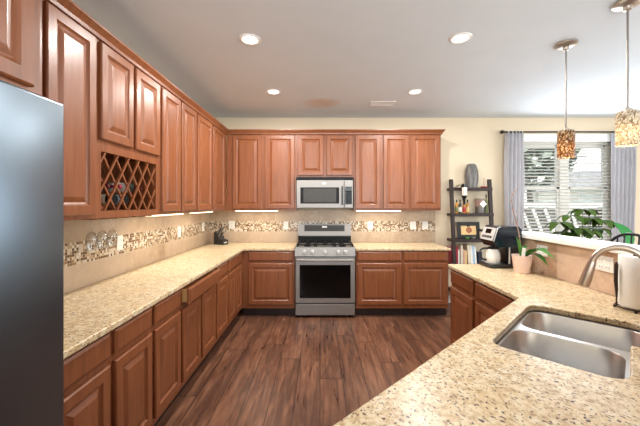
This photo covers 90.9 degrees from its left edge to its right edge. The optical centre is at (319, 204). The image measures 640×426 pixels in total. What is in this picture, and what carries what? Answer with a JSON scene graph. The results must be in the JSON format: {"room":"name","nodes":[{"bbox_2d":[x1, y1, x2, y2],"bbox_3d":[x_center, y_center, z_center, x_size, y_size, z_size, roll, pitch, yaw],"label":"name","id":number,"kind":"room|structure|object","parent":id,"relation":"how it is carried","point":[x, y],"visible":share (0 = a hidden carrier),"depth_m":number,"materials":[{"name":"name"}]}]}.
{"room":"kitchen","nodes":[
{"label":"kitchen","id":0,"kind":"room"},
{"bbox_2d":[64,244,205,293],"bbox_3d":[-1.660,0.083,0.565,0.100,2.715,8.330,0,0,0],"label":"wall","id":1,"kind":"structure","parent":0,"point":[205,244],"depth_m":2.55,"materials":[{"name":"paint"}]},
{"bbox_2d":[0,0,39,94],"bbox_3d":[-1.294,-0.705,0.588,0.631,0.650,1.075,0,0,0],"label":"upper cabinet","id":2,"kind":"object","parent":1,"relation":"attached to","point":[19,19],"visible":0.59,"depth_m":1.03,"materials":[{"name":"brown wood"}]},
{"bbox_2d":[40,0,95,220],"bbox_3d":[-1.435,-0.445,1.464,0.349,1.054,0.667,0,0,0],"label":"upper cabinet","id":3,"kind":"object","parent":1,"relation":"attached to","point":[67,50],"visible":0.48,"depth_m":1.61,"materials":[{"name":"brown wood"}]},
{"bbox_2d":[117,235,122,250],"bbox_3d":[-1.593,0.305,2.510,0.008,0.116,0.072,0,0,0],"label":"wall outlet","id":4,"kind":"object","parent":1,"relation":"attached to","point":[119,238],"visible":1,"depth_m":2.51,"materials":[{"name":"white plastic"}]},
{"bbox_2d":[85,38,159,219],"bbox_3d":[-1.435,-0.441,2.152,0.349,1.062,0.707,0,0,0],"label":"wine rack cabinet","id":5,"kind":"object","parent":1,"relation":"attached to","point":[127,99],"visible":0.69,"depth_m":2.11,"materials":[{"name":"brown wood"}]},
{"bbox_2d":[101,194,117,204],"bbox_3d":[-1.447,-0.033,2.002,0.290,0.067,0.067,0,0,0],"label":"wine bottle","id":6,"kind":"object","parent":5,"relation":"in","point":[104,198],"visible":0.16,"depth_m":1.98,"materials":[{"name":"black glass"}]},
{"bbox_2d":[101,184,121,191],"bbox_3d":[-1.447,-0.117,2.061,0.290,0.066,0.066,0,0,0],"label":"wine bottle","id":7,"kind":"object","parent":5,"relation":"in","point":[119,185],"visible":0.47,"depth_m":2.05,"materials":[{"name":"red glass"}]},
{"bbox_2d":[104,183,133,191],"bbox_3d":[-1.447,-0.117,2.179,0.290,0.067,0.067,0,0,0],"label":"wine bottle","id":8,"kind":"object","parent":5,"relation":"in","point":[131,186],"visible":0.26,"depth_m":2.16,"materials":[{"name":"glass"}]},
{"bbox_2d":[114,195,128,204],"bbox_3d":[-1.447,-0.033,2.120,0.290,0.067,0.067,0,0,0],"label":"wine bottle","id":9,"kind":"object","parent":5,"relation":"in","point":[126,198],"visible":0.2,"depth_m":2.11,"materials":[{"name":"black glass"}]},
{"bbox_2d":[64,212,210,292],"bbox_3d":[-1.604,0.317,2.885,0.012,0.478,3.490,0,0,0],"label":"backsplash","id":10,"kind":"structure","parent":1,"relation":"attached to","point":[91,255],"depth_m":2.55,"materials":[{"name":"tile"}]},
{"bbox_2d":[159,86,196,214],"bbox_3d":[-1.435,-0.445,2.877,0.349,1.054,0.739,0,0,0],"label":"upper cabinet","id":11,"kind":"object","parent":1,"relation":"attached to","point":[178,121],"visible":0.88,"depth_m":2.80,"materials":[{"name":"brown wood"}]},
{"bbox_2d":[152,213,182,215],"bbox_3d":[-1.384,0.081,2.830,0.072,0.033,0.580,0,0,0],"label":"light","id":12,"kind":"object","parent":11,"relation":"attached to","point":[179,213],"visible":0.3,"depth_m":2.78,"materials":[{"name":"white plastic"}]},
{"bbox_2d":[178,227,180,236],"bbox_3d":[-1.593,0.310,3.570,0.008,0.116,0.072,0,0,0],"label":"wall outlet","id":13,"kind":"object","parent":1,"relation":"attached to","point":[179,228],"visible":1,"depth_m":3.57,"materials":[{"name":"white plastic"}]},
{"bbox_2d":[196,114,225,211],"bbox_3d":[-1.435,-0.445,3.775,0.349,1.054,1.051,0,0,0],"label":"upper cabinet","id":14,"kind":"object","parent":1,"relation":"attached to","point":[211,141],"visible":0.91,"depth_m":3.64,"materials":[{"name":"brown wood"}]},
{"bbox_2d":[156,303,450,425],"bbox_3d":[1.995,1.470,0.565,7.410,0.060,8.330,0,0,0],"label":"floor","id":15,"kind":"structure","parent":0,"point":[264,370],"depth_m":2.80,"materials":[{"name":"brown wood"}]},
{"bbox_2d":[0,80,63,425],"bbox_3d":[-1.158,0.566,0.509,0.874,1.748,0.915,0,0,0],"label":"refrigerator","id":16,"kind":"object","parent":15,"relation":"on","point":[31,124],"visible":1,"depth_m":0.85,"materials":[{"name":"silver metal"}]},
{"bbox_2d":[64,332,109,425],"bbox_3d":[-1.282,1.014,1.313,0.611,0.853,0.356,0,0,0],"label":"base cabinet","id":17,"kind":"object","parent":15,"relation":"on","point":[87,370],"visible":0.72,"depth_m":1.34,"materials":[{"name":"brown wood"}]},
{"bbox_2d":[109,307,151,425],"bbox_3d":[-1.282,1.014,1.676,0.611,0.853,0.366,0,0,0],"label":"base cabinet","id":18,"kind":"object","parent":15,"relation":"on","point":[130,360],"visible":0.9,"depth_m":1.65,"materials":[{"name":"brown wood"}]},
{"bbox_2d":[151,290,180,425],"bbox_3d":[-1.282,1.014,2.050,0.611,0.853,0.378,0,0,0],"label":"base cabinet","id":19,"kind":"object","parent":15,"relation":"on","point":[166,314],"visible":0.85,"depth_m":2.00,"materials":[{"name":"brown wood"}]},
{"bbox_2d":[170,268,220,405],"bbox_3d":[-1.260,1.014,2.613,0.656,0.853,0.744,0,0,0],"label":"base cabinet","id":20,"kind":"object","parent":15,"relation":"on","point":[197,298],"visible":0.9,"depth_m":2.52,"materials":[{"name":"brown wood"}]},
{"bbox_2d":[207,261,227,355],"bbox_3d":[-1.282,1.014,3.184,0.611,0.853,0.394,0,0,0],"label":"base cabinet","id":21,"kind":"object","parent":15,"relation":"on","point":[222,285],"visible":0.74,"depth_m":3.16,"materials":[{"name":"brown wood"}]},
{"bbox_2d":[220,252,241,338],"bbox_3d":[-1.282,1.014,3.701,0.611,0.853,0.637,0,0,0],"label":"base cabinet","id":22,"kind":"object","parent":15,"relation":"on","point":[234,273],"visible":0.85,"depth_m":3.61,"materials":[{"name":"brown wood"}]},
{"bbox_2d":[242,250,295,314],"bbox_3d":[-0.660,1.014,4.306,0.672,0.853,0.611,0,0,0],"label":"base cabinet","id":23,"kind":"object","parent":15,"relation":"on","point":[268,277],"visible":0.92,"depth_m":4.00,"materials":[{"name":"brown wood"}]},
{"bbox_2d":[64,242,296,358],"bbox_3d":[-0.961,0.572,2.876,1.272,0.031,3.482,0,0,0],"label":"countertop","id":24,"kind":"structure","parent":23,"relation":"on","point":[92,311],"depth_m":2.04,"materials":[{"name":"beige stone"}]},
{"bbox_2d":[214,227,227,244],"bbox_3d":[-1.380,0.434,4.398,0.161,0.243,0.110,0,0,26],"label":"knife block","id":25,"kind":"object","parent":24,"relation":"on","point":[219,239],"visible":1,"depth_m":4.37,"materials":[{"name":"black wood"}]},
{"bbox_2d":[295,224,354,316],"bbox_3d":[0.065,0.861,4.269,0.762,1.158,0.689,0,0,0],"label":"gas range","id":26,"kind":"object","parent":15,"relation":"on","point":[324,253],"visible":1,"depth_m":3.98,"materials":[{"name":"silver metal"}]},
{"bbox_2d":[296,243,353,246],"bbox_3d":[0.065,0.561,4.280,0.758,0.026,0.530,0,0,0],"label":"cooktop","id":27,"kind":"object","parent":26,"relation":"in","point":[334,245],"depth_m":4.13,"materials":[{"name":"black metal"}]},
{"bbox_2d":[355,250,401,314],"bbox_3d":[0.752,1.014,4.306,0.592,0.853,0.611,0,0,0],"label":"base cabinet","id":28,"kind":"object","parent":15,"relation":"on","point":[378,274],"visible":0.94,"depth_m":4.00,"materials":[{"name":"brown wood"}]},
{"bbox_2d":[401,251,447,314],"bbox_3d":[1.345,1.014,4.306,0.590,0.853,0.611,0,0,0],"label":"base cabinet","id":29,"kind":"object","parent":15,"relation":"on","point":[424,273],"visible":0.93,"depth_m":4.00,"materials":[{"name":"brown wood"}]},
{"bbox_2d":[352,242,450,250],"bbox_3d":[1.060,0.572,4.303,1.205,0.031,0.627,0,0,0],"label":"countertop","id":30,"kind":"structure","parent":29,"relation":"on","point":[359,246],"depth_m":4.17,"materials":[{"name":"beige stone"}]},
{"bbox_2d":[450,269,475,343],"bbox_3d":[1.489,1.014,2.695,0.576,0.853,0.461,0,0,0],"label":"base cabinet","id":31,"kind":"object","parent":15,"relation":"on","point":[463,288],"visible":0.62,"depth_m":2.68,"materials":[{"name":"brown wood"}]},
{"bbox_2d":[447,179,493,290],"bbox_3d":[2.154,0.540,4.471,0.593,1.800,0.282,0,0,0],"label":"ladder shelf","id":32,"kind":"object","parent":15,"relation":"on","point":[489,189],"visible":0.51,"depth_m":4.46,"materials":[{"name":"brown wood"}]},
{"bbox_2d":[447,246,451,263],"bbox_3d":[1.873,0.722,4.532,0.030,0.235,0.160,0,0,0],"label":"book","id":33,"kind":"object","parent":32,"relation":"on","point":[449,252],"visible":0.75,"depth_m":4.52,"materials":[{"name":"paper"}]},
{"bbox_2d":[455,200,457,212],"bbox_3d":[1.947,0.030,4.490,0.044,0.195,0.044,0,0,0],"label":"bottle","id":34,"kind":"object","parent":32,"relation":"on","point":[456,204],"visible":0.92,"depth_m":4.47,"materials":[{"name":"orange glass"}]},
{"bbox_2d":[456,246,457,263],"bbox_3d":[1.932,0.720,4.532,0.042,0.240,0.160,0,0,0],"label":"book","id":35,"kind":"object","parent":32,"relation":"on","point":[456,246],"visible":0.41,"depth_m":4.45,"materials":[{"name":"red paper"}]},
{"bbox_2d":[456,244,462,263],"bbox_3d":[2.005,0.709,4.532,0.028,0.262,0.160,0,0,0],"label":"book","id":36,"kind":"object","parent":32,"relation":"on","point":[460,247],"visible":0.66,"depth_m":4.45,"materials":[{"name":"beige paper"}]},
{"bbox_2d":[458,200,461,212],"bbox_3d":[1.997,0.030,4.490,0.044,0.195,0.044,0,0,0],"label":"bottle","id":37,"kind":"object","parent":32,"relation":"on","point":[459,205],"visible":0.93,"depth_m":4.47,"materials":[{"name":"white glass"}]},
{"bbox_2d":[462,205,465,212],"bbox_3d":[2.054,0.030,4.490,0.044,0.195,0.044,0,0,0],"label":"bottle","id":38,"kind":"object","parent":32,"relation":"on","point":[463,206],"visible":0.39,"depth_m":4.47,"materials":[{"name":"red glass"}]},
{"bbox_2d":[463,249,464,263],"bbox_3d":[2.033,0.737,4.532,0.024,0.205,0.160,0,0,0],"label":"book","id":39,"kind":"object","parent":32,"relation":"on","point":[463,249],"visible":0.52,"depth_m":4.45,"materials":[{"name":"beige paper"}]},
{"bbox_2d":[462,243,470,263],"bbox_3d":[2.109,0.705,4.532,0.055,0.270,0.160,0,0,0],"label":"book","id":40,"kind":"object","parent":32,"relation":"on","point":[466,247],"visible":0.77,"depth_m":4.45,"materials":[{"name":"beige paper"}]},
{"bbox_2d":[466,200,468,212],"bbox_3d":[2.104,0.030,4.490,0.044,0.195,0.044,0,0,0],"label":"bottle","id":41,"kind":"object","parent":32,"relation":"on","point":[467,204],"visible":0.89,"depth_m":4.47,"materials":[{"name":"orange glass"}]},
{"bbox_2d":[457,222,479,238],"bbox_3d":[2.135,0.370,4.531,0.320,0.240,0.058,0,0,0],"label":"picture frame","id":42,"kind":"object","parent":32,"relation":"on","point":[464,229],"visible":0.97,"depth_m":4.52,"materials":[{"name":"black wood"}]},
{"bbox_2d":[461,226,475,234],"bbox_3d":[2.135,0.370,4.528,0.216,0.127,0.020,0,0,0],"label":"print","id":43,"kind":"object","parent":42,"relation":"attached to","point":[465,230],"depth_m":4.53},
{"bbox_2d":[464,164,478,187],"bbox_3d":[2.186,-0.410,4.545,0.194,0.352,0.139,0,0,0],"label":"vase","id":44,"kind":"object","parent":32,"relation":"on","point":[471,176],"visible":0.86,"depth_m":4.49,"materials":[{"name":"grey ceramic"}]},
{"bbox_2d":[470,245,472,263],"bbox_3d":[2.142,0.710,4.532,0.044,0.259,0.160,0,0,0],"label":"book","id":45,"kind":"object","parent":32,"relation":"on","point":[470,245],"visible":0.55,"depth_m":4.45,"materials":[{"name":"paper"}]},
{"bbox_2d":[472,246,474,263],"bbox_3d":[2.172,0.713,4.532,0.046,0.253,0.160,0,0,0],"label":"book","id":46,"kind":"object","parent":32,"relation":"on","point":[473,252],"visible":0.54,"depth_m":4.45,"materials":[{"name":"paper"}]},
{"bbox_2d":[476,250,481,263],"bbox_3d":[2.266,0.754,4.532,0.052,0.170,0.160,0,0,0],"label":"book","id":47,"kind":"object","parent":32,"relation":"on","point":[477,252],"visible":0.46,"depth_m":4.45,"materials":[{"name":"blue paper"}]},
{"bbox_2d":[475,198,486,212],"bbox_3d":[2.299,0.021,4.528,0.133,0.215,0.132,0,0,0],"label":"metal canister","id":48,"kind":"object","parent":32,"relation":"on","point":[480,204],"visible":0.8,"depth_m":4.48,"materials":[{"name":"silver metal"}]},
{"bbox_2d":[485,195,487,212],"bbox_3d":[2.376,-0.007,4.500,0.042,0.270,0.042,0,0,0],"label":"slim bottle","id":49,"kind":"object","parent":32,"relation":"on","point":[486,201],"visible":0.91,"depth_m":4.48,"materials":[{"name":"glass"}]},
{"bbox_3d":[2.005,-0.166,4.452,0.136,0.234,0.148,0,0,0],"label":"holder","id":50,"kind":"object","parent":32,"relation":"hanging from","visible":0},
{"bbox_2d":[461,184,466,204],"bbox_3d":[2.027,-0.144,4.424,0.075,0.290,0.075,0,0,0],"label":"wine bottle","id":51,"kind":"object","parent":50,"relation":"in","point":[464,189],"visible":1,"depth_m":4.40,"materials":[{"name":"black glass"}]},
{"bbox_2d":[475,281,514,327],"bbox_3d":[1.489,1.014,2.211,0.576,0.853,0.502,0,0,0],"label":"base cabinet","id":52,"kind":"object","parent":15,"relation":"on","point":[489,302],"visible":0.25,"depth_m":2.27,"materials":[{"name":"brown wood"}]},
{"bbox_2d":[615,223,634,243],"bbox_3d":[2.866,0.802,3.057,0.607,1.276,0.519,0,0,29],"label":"leaf plant","id":53,"kind":"object","parent":15,"relation":"on","point":[623,229],"visible":0.05,"depth_m":2.88,"materials":[{"name":"plant"}]},
{"bbox_2d":[610,233,639,244],"bbox_3d":[2.309,0.835,2.530,0.424,1.215,0.412,0,0,0],"label":"bar stool","id":54,"kind":"object","parent":15,"relation":"on","point":[623,234],"visible":0.14,"depth_m":2.57,"materials":[{"name":"black metal"}]},
{"bbox_3d":[2.780,1.096,3.358,0.400,0.692,0.403,0,0,0],"label":"plant stand","id":55,"kind":"object","parent":15,"relation":"on","visible":0},
{"bbox_2d":[543,209,616,238],"bbox_3d":[2.763,0.398,3.297,0.884,0.702,0.413,0,0,-16],"label":"plant","id":56,"kind":"object","parent":55,"relation":"on","point":[575,232],"visible":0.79,"depth_m":3.26,"materials":[{"name":"green plant"}]},
{"bbox_3d":[-0.079,1.013,0.206,0.800,0.853,0.611,0,0,-45],"label":"base cabinet","id":57,"kind":"object","parent":15,"relation":"on","visible":0},
{"bbox_2d":[333,264,639,425],"bbox_3d":[0.820,0.572,1.271,1.224,0.031,3.856,0,0,34],"label":"countertop","id":58,"kind":"structure","parent":57,"relation":"on","point":[475,380],"depth_m":0.99,"materials":[{"name":"beige stone"}]},
{"bbox_2d":[479,225,521,268],"bbox_3d":[1.613,0.373,2.833,0.271,0.366,0.221,0,0,0],"label":"coffee maker","id":59,"kind":"object","parent":58,"relation":"on","point":[503,237],"visible":0.79,"depth_m":2.73,"materials":[{"name":"plastic"}]},
{"bbox_2d":[479,246,500,262],"bbox_3d":[1.525,0.447,2.835,0.188,0.139,0.123,0,0,0],"label":"coffee carafe","id":60,"kind":"object","parent":59,"relation":"on","point":[492,255],"visible":0.94,"depth_m":2.80,"materials":[{"name":"ceramic"}]},
{"bbox_2d":[510,188,554,273],"bbox_3d":[1.655,0.210,2.490,0.194,0.692,0.430,0,0,0],"label":"orchid pot","id":61,"kind":"object","parent":58,"relation":"on","point":[522,262],"visible":1,"depth_m":2.52,"materials":[{"name":"pink ceramic"}]},
{"bbox_2d":[495,310,639,378],"bbox_3d":[1.095,0.696,1.351,0.755,0.215,0.510,0,0,-45],"label":"sink","id":62,"kind":"object","parent":58,"relation":"in","point":[602,349],"visible":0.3,"depth_m":1.45,"materials":[{"name":"metal"}]},
{"bbox_2d":[578,244,639,358],"bbox_3d":[1.130,0.352,1.170,0.242,0.407,0.138,0,0,15],"label":"kitchen faucet","id":63,"kind":"object","parent":58,"relation":"on","point":[586,277],"visible":1,"depth_m":1.22,"materials":[{"name":"silver metal"}]},
{"bbox_2d":[613,254,639,313],"bbox_3d":[1.661,0.407,1.662,0.174,0.297,0.168,0,0,0],"label":"paper towel holder","id":64,"kind":"object","parent":58,"relation":"on","point":[616,265],"visible":0.59,"depth_m":1.68,"materials":[{"name":"brown metal"}]},
{"bbox_2d":[618,254,639,309],"bbox_3d":[1.664,0.404,1.662,0.134,0.266,0.134,0,0,0],"label":"paper towel roll","id":65,"kind":"object","parent":64,"relation":"on","point":[629,265],"visible":0.9,"depth_m":1.64,"materials":[{"name":"white paper"}]},
{"bbox_2d":[72,0,639,117],"bbox_3d":[1.995,-1.315,0.565,7.410,0.080,8.330,0,0,0],"label":"ceiling","id":66,"kind":"structure","parent":0,"point":[325,58],"depth_m":2.68,"materials":[{"name":"paint"}]},
{"bbox_2d":[239,34,260,44],"bbox_3d":[-0.540,-1.270,2.430,0.164,0.008,0.164,0,0,0],"label":"recessed light","id":67,"kind":"object","parent":66,"relation":"in","point":[249,39],"visible":1,"depth_m":2.42,"materials":[{"name":"white paint"}]},
{"bbox_2d":[266,89,280,94],"bbox_3d":[-0.525,-1.270,3.555,0.164,0.008,0.164,0,0,0],"label":"recessed light","id":68,"kind":"object","parent":66,"relation":"in","point":[269,91],"visible":1,"depth_m":3.54,"materials":[{"name":"white paint"}]},
{"bbox_2d":[369,101,395,105],"bbox_3d":[0.780,-1.270,3.970,0.310,0.007,0.170,0,0,0],"label":"ceiling vent","id":69,"kind":"object","parent":66,"relation":"in","point":[372,103],"visible":1,"depth_m":3.96,"materials":[{"name":"white metal"}]},
{"bbox_2d":[407,89,422,94],"bbox_3d":[1.072,-1.270,3.555,0.164,0.008,0.164,0,0,0],"label":"recessed light","id":70,"kind":"object","parent":66,"relation":"in","point":[413,91],"visible":1,"depth_m":3.54,"materials":[{"name":"white paint"}]},
{"bbox_2d":[449,32,471,43],"bbox_3d":[1.075,-1.270,2.410,0.164,0.008,0.164,0,0,0],"label":"recessed light","id":71,"kind":"object","parent":66,"relation":"in","point":[462,37],"visible":1,"depth_m":2.40,"materials":[{"name":"white paint"}]},
{"bbox_2d":[554,39,578,158],"bbox_3d":[1.952,-0.822,2.500,0.156,0.904,0.156,0,0,0],"label":"pendant lamp","id":72,"kind":"object","parent":66,"relation":"hanging from","point":[566,136],"visible":1,"depth_m":2.47,"materials":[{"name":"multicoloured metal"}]},
{"bbox_2d":[611,0,639,146],"bbox_3d":[1.938,-0.822,1.985,0.156,0.904,0.156,0,0,0],"label":"pendant lamp","id":73,"kind":"object","parent":66,"relation":"hanging from","point":[627,121],"visible":1,"depth_m":1.97,"materials":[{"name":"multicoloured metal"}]},
{"bbox_2d":[215,118,639,295],"bbox_3d":[1.995,0.083,4.680,7.210,2.715,0.100,0,0,0],"label":"wall","id":74,"kind":"structure","parent":0,"point":[464,141],"depth_m":4.63,"materials":[{"name":"paint"}]},
{"bbox_2d":[229,221,234,228],"bbox_3d":[-1.293,0.297,4.614,0.085,0.116,0.008,0,0,0],"label":"wall outlet","id":75,"kind":"object","parent":74,"relation":"attached to","point":[231,223],"visible":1,"depth_m":4.61,"materials":[{"name":"white plastic"}]},
{"bbox_2d":[227,135,297,210],"bbox_3d":[-0.800,-0.445,4.455,0.949,1.054,0.349,0,0,0],"label":"upper cabinet","id":76,"kind":"object","parent":74,"relation":"attached to","point":[261,169],"visible":0.99,"depth_m":4.28,"materials":[{"name":"brown wood"}]},
{"bbox_2d":[236,211,276,211],"bbox_3d":[-0.880,0.081,4.399,0.600,0.033,0.072,0,0,0],"label":"light","id":77,"kind":"object","parent":76,"relation":"attached to","point":[236,211],"visible":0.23,"depth_m":4.37,"materials":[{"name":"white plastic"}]},
{"bbox_2d":[283,221,287,228],"bbox_3d":[-0.500,0.307,4.614,0.072,0.116,0.008,0,0,0],"label":"wall outlet","id":78,"kind":"object","parent":74,"relation":"attached to","point":[285,223],"visible":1,"depth_m":4.61,"materials":[{"name":"white plastic"}]},
{"bbox_2d":[211,210,434,242],"bbox_3d":[0.046,0.392,4.624,3.288,0.628,0.012,0,0,0],"label":"backsplash","id":79,"kind":"structure","parent":74,"relation":"attached to","point":[249,226],"depth_m":4.62,"materials":[{"name":"tile"}]},
{"bbox_2d":[296,135,353,177],"bbox_3d":[0.068,-0.672,4.455,0.784,0.600,0.349,0,0,0],"label":"upper cabinet","id":80,"kind":"object","parent":74,"relation":"attached to","point":[316,155],"visible":0.89,"depth_m":4.28,"materials":[{"name":"brown wood"}]},
{"bbox_2d":[296,177,352,207],"bbox_3d":[0.063,-0.160,4.403,0.758,0.423,0.422,0,0,0],"label":"microwave","id":81,"kind":"object","parent":80,"relation":"attached to","point":[311,192],"visible":1,"depth_m":4.22,"materials":[{"name":"metal"}]},
{"bbox_2d":[368,221,372,228],"bbox_3d":[0.735,0.307,4.614,0.072,0.116,0.008,0,0,0],"label":"wall outlet","id":82,"kind":"object","parent":74,"relation":"attached to","point":[370,223],"visible":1,"depth_m":4.61,"materials":[{"name":"white plastic"}]},
{"bbox_2d":[351,135,408,210],"bbox_3d":[0.840,-0.445,4.455,0.756,1.054,0.349,0,0,0],"label":"upper cabinet","id":83,"kind":"object","parent":74,"relation":"attached to","point":[381,162],"visible":0.99,"depth_m":4.28,"materials":[{"name":"brown wood"}]},
{"bbox_2d":[357,211,400,211],"bbox_3d":[0.815,0.081,4.399,0.630,0.033,0.072,0,0,0],"label":"light","id":84,"kind":"object","parent":83,"relation":"attached to","point":[357,211],"visible":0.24,"depth_m":4.37,"materials":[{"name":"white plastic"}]},
{"bbox_2d":[410,221,415,228],"bbox_3d":[1.362,0.307,4.613,0.088,0.116,0.008,0,0,0],"label":"light switch","id":85,"kind":"object","parent":74,"relation":"attached to","point":[412,223],"visible":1,"depth_m":4.61,"materials":[{"name":"white plastic"}]},
{"bbox_2d":[409,135,440,210],"bbox_3d":[1.434,-0.445,4.455,0.428,1.054,0.349,0,0,0],"label":"upper cabinet","id":86,"kind":"object","parent":74,"relation":"attached to","point":[424,150],"visible":0.91,"depth_m":4.28,"materials":[{"name":"brown wood"}]},
{"bbox_2d":[45,0,444,134],"bbox_3d":[0.206,-0.984,2.880,2.978,0.064,3.500,0,0,0],"label":"crown molding","id":87,"kind":"structure","parent":86,"relation":"attached to","point":[69,8],"depth_m":2.70,"materials":[{"name":"brown wood"}]},
{"bbox_2d":[422,221,427,228],"bbox_3d":[1.540,0.307,4.614,0.082,0.116,0.008,0,0,0],"label":"wall outlet","id":88,"kind":"object","parent":74,"relation":"attached to","point":[424,223],"visible":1,"depth_m":4.61,"materials":[{"name":"white plastic"}]},
{"bbox_2d":[500,130,614,133],"bbox_3d":[3.649,-1.044,4.566,2.114,0.054,0.126,0,0,0],"label":"curtain rod","id":89,"kind":"object","parent":74,"relation":"attached to","point":[501,131],"visible":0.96,"depth_m":4.52,"materials":[{"name":"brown metal"}]},
{"bbox_2d":[504,131,524,230],"bbox_3d":[2.801,0.178,4.531,0.293,2.464,0.062,0,0,0],"label":"curtain","id":90,"kind":"object","parent":89,"relation":"hanging from","point":[514,176],"visible":0.52,"depth_m":4.53,"materials":[{"name":"fabric"}]},
{"bbox_2d":[611,132,635,243],"bbox_3d":[4.357,0.178,4.531,0.347,2.464,0.068,0,0,0],"label":"curtain","id":91,"kind":"object","parent":89,"relation":"hanging from","point":[623,159],"visible":0.45,"depth_m":4.52,"materials":[{"name":"fabric"}]},
{"bbox_2d":[524,142,609,240],"bbox_3d":[3.605,-0.125,4.650,1.450,1.590,0.160,0,0,0],"label":"window","id":92,"kind":"structure","parent":74,"relation":"in","point":[525,145],"depth_m":4.67,"materials":[{"name":"white paint"}]},
{"bbox_2d":[523,134,610,238],"bbox_3d":[3.608,-0.207,4.599,1.307,1.635,0.058,0,0,0],"label":"window blind","id":93,"kind":"object","parent":92,"relation":"attached to","point":[526,137],"visible":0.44,"depth_m":4.59,"materials":[{"name":"white paint"}]},
{"bbox_2d":[531,270,615,296],"bbox_3d":[1.180,0.866,1.101,0.814,1.149,3.908,0,0,31],"label":"trim","id":94,"kind":"structure","parent":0,"point":[531,270],"depth_m":2.20,"materials":[{"name":"paint"}]},
{"bbox_2d":[537,244,547,256],"bbox_3d":[1.782,0.370,2.530,0.008,0.085,0.120,0,0,0],"label":"wall outlet","id":95,"kind":"object","parent":94,"relation":"attached to","point":[538,246],"visible":0.56,"depth_m":2.52,"materials":[{"name":"white plastic"}]},
{"bbox_2d":[522,238,617,295],"bbox_3d":[1.794,0.423,2.275,0.013,0.266,1.310,0,0,0],"label":"backsplash","id":96,"kind":"structure","parent":94,"relation":"attached to","point":[568,265],"depth_m":2.26,"materials":[{"name":"tile"}]},
{"bbox_2d":[522,231,639,253],"bbox_3d":[1.188,0.271,1.109,0.908,0.038,3.966,0,0,31],"label":"bar ledge","id":97,"kind":"object","parent":94,"relation":"on","point":[593,244],"visible":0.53,"depth_m":2.24,"materials":[{"name":"white paint"}]},
{"bbox_2d":[596,256,613,273],"bbox_3d":[1.782,0.372,1.975,0.008,0.095,0.125,0,0,0],"label":"wall outlet","id":98,"kind":"object","parent":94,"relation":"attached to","point":[604,263],"visible":0.91,"depth_m":1.96,"materials":[{"name":"white plastic"}]},
{"label":"outside","id":99,"kind":"structure","parent":0,"visible":0},
{"bbox_3d":[7.000,1.890,22.390,30.000,0.100,35.220,0,0,0],"label":"ground","id":100,"kind":"structure","parent":99,"visible":0},
{"bbox_2d":[524,149,580,229],"bbox_3d":[6.987,-0.652,10.509,2.669,4.994,2.720,0,0,0],"label":"tree","id":101,"kind":"object","parent":100,"relation":"on","point":[525,158],"visible":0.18,"depth_m":9.86,"materials":[{"name":"green plant"}]},
{"bbox_2d":[524,149,601,236],"bbox_3d":[11.250,-2.810,17.575,12.500,8.800,9.850,0,0,0],"label":"house","id":102,"kind":"structure","parent":100,"relation":"on","point":[534,158],"depth_m":14.37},
{"bbox_2d":[524,204,601,239],"bbox_3d":[6.500,0.910,7.228,8.000,1.860,0.225,0,0,0],"label":"fence","id":103,"kind":"object","parent":100,"relation":"on","point":[524,204],"visible":0.03,"depth_m":7.20,"materials":[{"name":"white paint"}]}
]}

